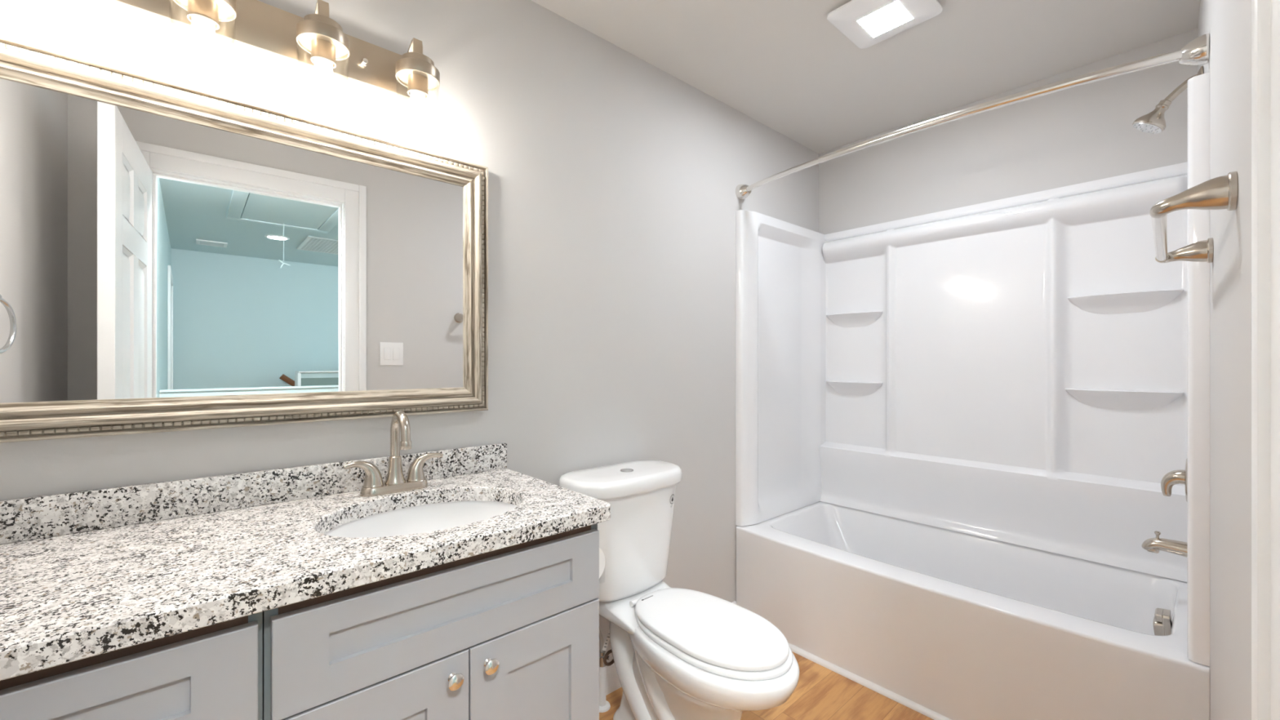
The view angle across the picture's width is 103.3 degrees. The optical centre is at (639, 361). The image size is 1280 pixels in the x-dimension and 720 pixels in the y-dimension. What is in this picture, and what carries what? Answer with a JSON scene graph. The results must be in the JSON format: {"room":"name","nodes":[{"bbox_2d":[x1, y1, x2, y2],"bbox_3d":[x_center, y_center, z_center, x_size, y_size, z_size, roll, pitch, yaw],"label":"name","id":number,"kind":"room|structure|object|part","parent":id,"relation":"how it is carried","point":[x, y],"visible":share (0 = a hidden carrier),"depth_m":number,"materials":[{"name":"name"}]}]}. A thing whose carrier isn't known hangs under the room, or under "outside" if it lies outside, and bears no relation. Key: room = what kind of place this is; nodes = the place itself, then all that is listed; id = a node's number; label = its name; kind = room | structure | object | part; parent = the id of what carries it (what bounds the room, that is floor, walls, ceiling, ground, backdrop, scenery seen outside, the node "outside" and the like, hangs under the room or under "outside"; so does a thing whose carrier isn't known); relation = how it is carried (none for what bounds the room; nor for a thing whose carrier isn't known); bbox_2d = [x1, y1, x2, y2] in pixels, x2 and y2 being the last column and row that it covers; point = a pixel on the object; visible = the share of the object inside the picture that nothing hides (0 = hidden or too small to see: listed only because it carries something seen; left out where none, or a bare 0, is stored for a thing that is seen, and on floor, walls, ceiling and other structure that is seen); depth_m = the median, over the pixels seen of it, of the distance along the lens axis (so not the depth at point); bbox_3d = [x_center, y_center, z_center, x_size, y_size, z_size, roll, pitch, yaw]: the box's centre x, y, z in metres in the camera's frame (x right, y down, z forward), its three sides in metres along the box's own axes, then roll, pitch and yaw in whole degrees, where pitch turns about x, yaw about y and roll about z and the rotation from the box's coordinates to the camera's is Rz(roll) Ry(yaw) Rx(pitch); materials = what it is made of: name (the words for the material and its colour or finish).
{"room":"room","nodes":[
{"label":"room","id":0,"kind":"room"},
{"bbox_2d":[0,0,818,662],"bbox_3d":[-0.159,0.017,1.947,3.550,2.440,0.120,0,0,-42],"label":"wall","id":1,"kind":"structure","parent":0,"point":[613,179],"depth_m":1.76,"materials":[{"name":"grey paint"}]},
{"bbox_2d":[23,0,439,126],"bbox_3d":[-0.846,-0.717,1.143,0.750,0.268,0.168,0,0,-42],"label":"vanity light","id":2,"kind":"object","parent":1,"relation":"attached to","point":[316,42],"visible":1,"depth_m":1.18,"materials":[{"name":"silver metal"}]},
{"bbox_3d":[-1.065,-0.648,0.907,0.060,0.053,0.060,0,0,-42],"label":"bulb","id":3,"kind":"part","parent":2,"relation":"part of","materials":[{"name":"white glass"}]},
{"bbox_3d":[-0.905,-0.648,1.049,0.060,0.053,0.060,0,0,-42],"label":"bulb","id":4,"kind":"part","parent":2,"relation":"part of","materials":[{"name":"white glass"}]},
{"bbox_2d":[186,0,219,30],"bbox_3d":[-0.905,-0.725,1.049,0.051,0.042,0.051,0,0,-42],"label":"socket","id":5,"kind":"object","parent":2,"relation":"attached to","point":[206,12],"depth_m":1.03,"materials":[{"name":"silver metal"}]},
{"bbox_3d":[-0.774,-0.821,1.224,0.022,0.060,0.097,0,0,-42],"label":"arm","id":6,"kind":"part","parent":2,"relation":"part of","materials":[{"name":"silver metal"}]},
{"bbox_2d":[310,39,336,68],"bbox_3d":[-0.745,-0.725,1.191,0.051,0.042,0.051,0,0,-42],"label":"socket","id":7,"kind":"object","parent":2,"relation":"attached to","point":[323,51],"depth_m":1.17,"materials":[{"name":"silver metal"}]},
{"bbox_3d":[-0.745,-0.648,1.191,0.060,0.053,0.060,0,0,-42],"label":"bulb","id":8,"kind":"part","parent":2,"relation":"part of","materials":[{"name":"white glass"}]},
{"bbox_3d":[-0.614,-0.821,1.367,0.022,0.060,0.097,0,0,-42],"label":"arm","id":9,"kind":"part","parent":2,"relation":"part of","materials":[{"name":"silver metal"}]},
{"bbox_2d":[407,74,428,98],"bbox_3d":[-0.585,-0.725,1.333,0.051,0.042,0.051,0,0,-42],"label":"socket","id":10,"kind":"object","parent":2,"relation":"attached to","point":[418,84],"depth_m":1.32,"materials":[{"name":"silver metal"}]},
{"bbox_3d":[-0.585,-0.648,1.333,0.060,0.053,0.060,0,0,-42],"label":"bulb","id":11,"kind":"part","parent":2,"relation":"part of","materials":[{"name":"white glass"}]},
{"bbox_2d":[0,35,488,443],"bbox_3d":[-0.864,-0.226,1.218,1.050,0.749,0.032,0,0,-42],"label":"wall mirror","id":12,"kind":"object","parent":1,"relation":"attached to","point":[174,256],"visible":1,"depth_m":1.14,"materials":[{"name":"silver metal"}]},
{"bbox_3d":[-0.864,0.113,1.218,1.050,0.073,0.032,0,0,-42],"label":"frame rail","id":13,"kind":"part","parent":12,"relation":"part of","materials":[{"name":"silver metal"}]},
{"bbox_3d":[-0.864,-0.564,1.218,1.050,0.073,0.032,0,0,-42],"label":"frame rail","id":14,"kind":"part","parent":12,"relation":"part of","materials":[{"name":"silver metal"}]},
{"bbox_3d":[-0.499,-0.226,1.542,0.073,0.749,0.032,0,0,-42],"label":"frame rail","id":15,"kind":"part","parent":12,"relation":"part of","materials":[{"name":"silver metal"}]},
{"bbox_2d":[0,442,506,544],"bbox_3d":[-0.846,0.297,1.240,1.120,0.078,0.020,0,0,-42],"label":"backsplash","id":16,"kind":"structure","parent":1,"relation":"attached to","point":[26,518],"depth_m":1.12,"materials":[{"name":"stone"}]},
{"bbox_2d":[605,600,736,695],"bbox_3d":[0.012,1.187,2.009,1.188,0.100,0.014,0,0,-42],"label":"baseboard","id":17,"kind":"structure","parent":1,"relation":"attached to","point":[612,682],"depth_m":1.90,"materials":[{"name":"white paint"}]},
{"bbox_2d":[599,651,933,719],"bbox_3d":[2.260,1.277,0.016,4.600,0.080,6.220,0,0,-42],"label":"floor","id":18,"kind":"structure","parent":0,"point":[820,693],"depth_m":1.84,"materials":[{"name":"brown wood"}]},
{"bbox_2d":[0,611,262,719],"bbox_3d":[-0.914,0.806,0.817,0.451,0.862,0.560,0,0,-42],"label":"base cabinet","id":19,"kind":"object","parent":18,"relation":"on","point":[214,672],"visible":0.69,"depth_m":0.70,"materials":[{"name":"grey wood"}]},
{"bbox_2d":[262,523,599,719],"bbox_3d":[-0.501,0.806,1.185,0.652,0.862,0.560,0,0,-42],"label":"base cabinet","id":20,"kind":"object","parent":18,"relation":"on","point":[511,633],"visible":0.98,"depth_m":0.97,"materials":[{"name":"grey wood"}]},
{"bbox_2d":[0,442,610,680],"bbox_3d":[-0.667,0.316,1.039,1.120,0.116,0.559,0,0,-42],"label":"countertop","id":21,"kind":"structure","parent":20,"relation":"on","point":[84,574],"depth_m":0.94,"materials":[{"name":"white stone"}]},
{"bbox_2d":[342,410,443,497],"bbox_3d":[-0.617,0.231,1.299,0.242,0.211,0.130,0,0,-42],"label":"faucet","id":22,"kind":"object","parent":21,"relation":"on","point":[395,482],"visible":1,"depth_m":1.31,"materials":[{"name":"silver metal"}]},
{"bbox_3d":[-0.698,0.282,1.277,0.093,0.067,0.047,0,0,-42],"label":"handle","id":23,"kind":"part","parent":22,"relation":"part of","materials":[{"name":"silver metal"}]},
{"bbox_3d":[-0.641,0.326,1.326,0.164,0.020,0.058,0,0,-42],"label":"plate","id":24,"kind":"part","parent":22,"relation":"part of","materials":[{"name":"silver metal"}]},
{"bbox_3d":[-0.613,0.191,1.294,0.024,0.131,0.110,0,0,-42],"label":"spout","id":25,"kind":"part","parent":22,"relation":"part of","materials":[{"name":"silver metal"}]},
{"bbox_3d":[-0.586,0.282,1.377,0.093,0.067,0.047,0,0,-42],"label":"handle","id":26,"kind":"part","parent":22,"relation":"part of","materials":[{"name":"silver metal"}]},
{"bbox_2d":[323,500,516,537],"bbox_3d":[-0.487,0.454,1.168,0.488,0.157,0.378,0,0,-42],"label":"sink basin","id":27,"kind":"object","parent":21,"relation":"in","point":[446,515],"visible":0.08,"depth_m":1.32,"materials":[{"name":"white ceramic"}]},
{"bbox_3d":[-0.459,0.844,0.896,0.314,0.557,0.020,0,0,-42],"label":"door","id":28,"kind":"part","parent":20,"relation":"part of","materials":[{"name":"grey paint"}]},
{"bbox_3d":[-0.351,0.605,0.961,0.031,0.031,0.027,0,0,-42],"label":"knob","id":29,"kind":"part","parent":20,"relation":"part of","materials":[{"name":"silver metal"}]},
{"bbox_3d":[-0.297,0.605,1.009,0.031,0.031,0.027,0,0,-42],"label":"knob","id":30,"kind":"part","parent":20,"relation":"part of","materials":[{"name":"silver metal"}]},
{"bbox_3d":[-0.221,0.844,1.108,0.316,0.557,0.020,0,0,-42],"label":"door","id":31,"kind":"part","parent":20,"relation":"part of","materials":[{"name":"grey paint"}]},
{"bbox_2d":[599,626,613,712],"bbox_3d":[-0.153,1.002,1.794,0.063,0.470,0.146,0,0,43],"label":"supplies","id":32,"kind":"object","parent":18,"relation":"on","point":[604,705],"visible":0.5,"depth_m":1.80,"materials":[{"name":"white plastic"}]},
{"bbox_3d":[-0.106,1.057,1.810,0.059,0.055,0.010,0,0,-42],"label":"valve handle","id":33,"kind":"part","parent":32,"relation":"part of","materials":[{"name":"grey metal"}]},
{"bbox_2d":[558,459,799,719],"bbox_3d":[0.123,0.813,1.581,0.468,0.876,0.776,0,0,-42],"label":"toilet","id":34,"kind":"object","parent":18,"relation":"on","point":[678,654],"visible":0.93,"depth_m":1.58,"materials":[{"name":"white ceramic"}]},
{"bbox_3d":[-0.051,0.407,1.777,0.468,0.054,0.252,0,0,-42],"label":"tank lid","id":35,"kind":"part","parent":34,"relation":"part of","materials":[{"name":"white ceramic"}]},
{"bbox_3d":[-0.054,0.606,1.781,0.440,0.358,0.217,0,0,-42],"label":"tank","id":36,"kind":"part","parent":34,"relation":"part of","materials":[{"name":"white ceramic"}]},
{"bbox_3d":[0.169,1.028,1.550,0.352,0.418,0.668,0,0,-42],"label":"bowl","id":37,"kind":"part","parent":34,"relation":"part of","materials":[{"name":"white ceramic"}]},
{"bbox_3d":[0.205,0.790,1.526,0.308,0.022,0.515,0,0,-42],"label":"seat lid","id":38,"kind":"part","parent":34,"relation":"part of","materials":[{"name":"white plastic"}]},
{"bbox_3d":[0.213,0.809,1.517,0.320,0.018,0.511,0,0,-42],"label":"seat","id":39,"kind":"part","parent":34,"relation":"part of","materials":[{"name":"white plastic"}]},
{"bbox_2d":[736,501,1209,719],"bbox_3d":[1.226,1.009,2.093,0.810,0.456,1.500,0,0,-42],"label":"bathtub","id":40,"kind":"object","parent":18,"relation":"on","point":[957,625],"visible":0.88,"depth_m":1.85,"materials":[{"name":"white plastic"}]},
{"bbox_2d":[735,71,1209,666],"bbox_3d":[1.243,0.019,2.107,0.770,1.516,1.500,0,0,-42],"label":"tub surround","id":41,"kind":"object","parent":40,"relation":"on","point":[1025,370],"visible":0.99,"depth_m":2.22,"materials":[{"name":"white plastic"}]},
{"bbox_3d":[0.758,0.029,2.643,0.757,1.496,0.055,0,0,-42],"label":"panel","id":42,"kind":"part","parent":41,"relation":"part of","materials":[{"name":"white plastic"}]},
{"bbox_2d":[826,380,882,395],"bbox_3d":[1.146,0.144,2.734,0.063,0.075,0.307,0,0,-42],"label":"shelf","id":43,"kind":"object","parent":41,"relation":"attached to","point":[833,388],"depth_m":2.73,"materials":[{"name":"white plastic"}]},
{"bbox_2d":[826,311,882,327],"bbox_3d":[1.146,-0.226,2.734,0.063,0.075,0.307,0,0,-42],"label":"shelf","id":44,"kind":"object","parent":41,"relation":"attached to","point":[834,318],"depth_m":2.72,"materials":[{"name":"white plastic"}]},
{"bbox_3d":[1.497,0.029,2.335,0.088,1.496,1.431,0,0,-42],"label":"panel","id":45,"kind":"part","parent":41,"relation":"part of","materials":[{"name":"white plastic"}]},
{"bbox_2d":[1065,388,1183,410],"bbox_3d":[1.847,0.146,1.946,0.063,0.075,0.330,0,0,-42],"label":"shelf","id":46,"kind":"object","parent":41,"relation":"attached to","point":[1076,399],"depth_m":1.94,"materials":[{"name":"white plastic"}]},
{"bbox_2d":[1067,288,1183,314],"bbox_3d":[1.849,-0.226,1.944,0.063,0.075,0.323,0,0,-42],"label":"shelf","id":47,"kind":"object","parent":41,"relation":"attached to","point":[1125,301],"depth_m":1.93,"materials":[{"name":"white plastic"}]},
{"bbox_2d":[1141,530,1187,557],"bbox_3d":[1.694,0.585,1.632,0.050,0.070,0.110,0,0,-42],"label":"tub spout","id":48,"kind":"object","parent":41,"relation":"attached to","point":[1152,544],"visible":0.93,"depth_m":1.62,"materials":[{"name":"silver metal"}]},
{"bbox_3d":[1.682,0.564,1.645,0.016,0.026,0.016,0,0,-42],"label":"diverter knob","id":49,"kind":"part","parent":48,"relation":"part of","materials":[{"name":"silver metal"}]},
{"bbox_2d":[1160,457,1187,502],"bbox_3d":[1.708,0.372,1.615,0.150,0.150,0.065,0,0,-42],"label":"shower valve","id":50,"kind":"object","parent":41,"relation":"attached to","point":[1173,477],"visible":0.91,"depth_m":1.61,"materials":[{"name":"silver metal"}]},
{"bbox_3d":[1.706,0.387,1.617,0.046,0.089,0.059,0,0,-42],"label":"lever","id":51,"kind":"part","parent":50,"relation":"part of","materials":[{"name":"silver metal"}]},
{"bbox_3d":[1.723,0.019,1.557,0.757,1.516,0.039,0,0,-42],"label":"panel","id":52,"kind":"part","parent":41,"relation":"part of","materials":[{"name":"white plastic"}]},
{"bbox_3d":[1.655,0.832,1.600,0.072,0.088,0.045,0,0,-42],"label":"overflow plate","id":53,"kind":"part","parent":40,"relation":"part of","materials":[{"name":"silver metal"}]},
{"bbox_2d":[531,0,1199,153],"bbox_3d":[0.775,-1.243,1.686,4.600,0.080,1.750,0,0,-42],"label":"ceiling","id":54,"kind":"structure","parent":0,"point":[782,64],"depth_m":1.95,"materials":[{"name":"grey paint"}]},
{"bbox_2d":[826,0,942,48],"bbox_3d":[0.833,-1.192,1.728,0.282,0.022,0.284,0,0,-42],"label":"recessed light","id":55,"kind":"object","parent":54,"relation":"in","point":[866,24],"visible":1,"depth_m":1.73,"materials":[{"name":"white plastic"}]},
{"bbox_3d":[0.846,-1.184,1.748,0.132,0.006,0.136,0,0,-42],"label":"light panel","id":56,"kind":"part","parent":55,"relation":"part of","materials":[{"name":"white plastic"}]},
{"bbox_2d":[787,642,951,719],"bbox_3d":[0.948,1.227,1.838,0.016,0.020,1.483,0,0,-42],"label":"trim","id":57,"kind":"structure","parent":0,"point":[908,703],"depth_m":1.92,"materials":[{"name":"white paint"}]},
{"bbox_2d":[818,28,1197,234],"bbox_3d":[1.681,0.017,2.297,0.135,2.440,1.800,0,0,-42],"label":"wall","id":58,"kind":"structure","parent":0,"point":[1083,133],"depth_m":2.22,"materials":[{"name":"grey paint"}]},
{"bbox_2d":[1197,0,1251,719],"bbox_3d":[0.937,0.017,0.717,3.150,2.440,0.115,0,0,-44],"label":"wall","id":59,"kind":"structure","parent":0,"point":[1228,23],"depth_m":0.86,"materials":[{"name":"grey paint"}]},
{"bbox_2d":[735,32,1208,199],"bbox_3d":[0.956,-0.815,1.853,0.138,0.073,1.499,0,0,-42],"label":"shower curtain rod","id":60,"kind":"object","parent":59,"relation":"attached to","point":[1196,52],"visible":1,"depth_m":1.54,"materials":[{"name":"silver metal"}]},
{"bbox_2d":[1132,65,1203,133],"bbox_3d":[1.657,-0.814,1.593,0.084,0.168,0.154,0,0,-42],"label":"shower","id":61,"kind":"object","parent":59,"relation":"attached to","point":[1154,122],"visible":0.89,"depth_m":1.59,"materials":[{"name":"silver metal"}]},
{"bbox_3d":[1.681,-0.844,1.570,0.021,0.069,0.086,0,0,-42],"label":"arm","id":62,"kind":"part","parent":61,"relation":"part of","materials":[{"name":"silver metal"}]},
{"bbox_2d":[1149,171,1238,262],"bbox_3d":[1.112,-0.266,1.030,0.666,0.059,0.096,0,0,-44],"label":"towel bar","id":63,"kind":"object","parent":59,"relation":"attached to","point":[1220,193],"visible":1,"depth_m":0.83,"materials":[{"name":"silver metal"}]},
{"bbox_3d":[1.333,-0.266,1.241,0.059,0.059,0.096,0,0,-42],"label":"post","id":64,"kind":"part","parent":63,"relation":"part of","materials":[{"name":"silver metal"}]},
{"bbox_3d":[0.894,-0.266,0.822,0.059,0.059,0.098,0,0,-42],"label":"post","id":65,"kind":"part","parent":63,"relation":"part of","materials":[{"name":"silver metal"}]},
{"bbox_2d":[1251,0,1279,719],"bbox_3d":[0.214,0.147,0.119,0.940,2.180,0.022,0,0,-44],"label":"trim","id":66,"kind":"structure","parent":59,"relation":"attached to","point":[1265,14],"depth_m":0.42,"materials":[{"name":"white paint"}]},
{"bbox_3d":[-0.184,0.532,1.369,0.068,0.032,0.162,0,0,-42],"label":"toilet paper holder","id":67,"kind":"object","parent":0,"visible":0},
{"bbox_2d":[599,547,605,583],"bbox_3d":[-0.165,0.552,1.385,0.104,0.119,0.100,0,0,-42],"label":"toilet paper roll","id":68,"kind":"object","parent":67,"relation":"on","point":[602,557],"visible":0.1,"depth_m":1.38,"materials":[{"name":"white paper"}]}
]}

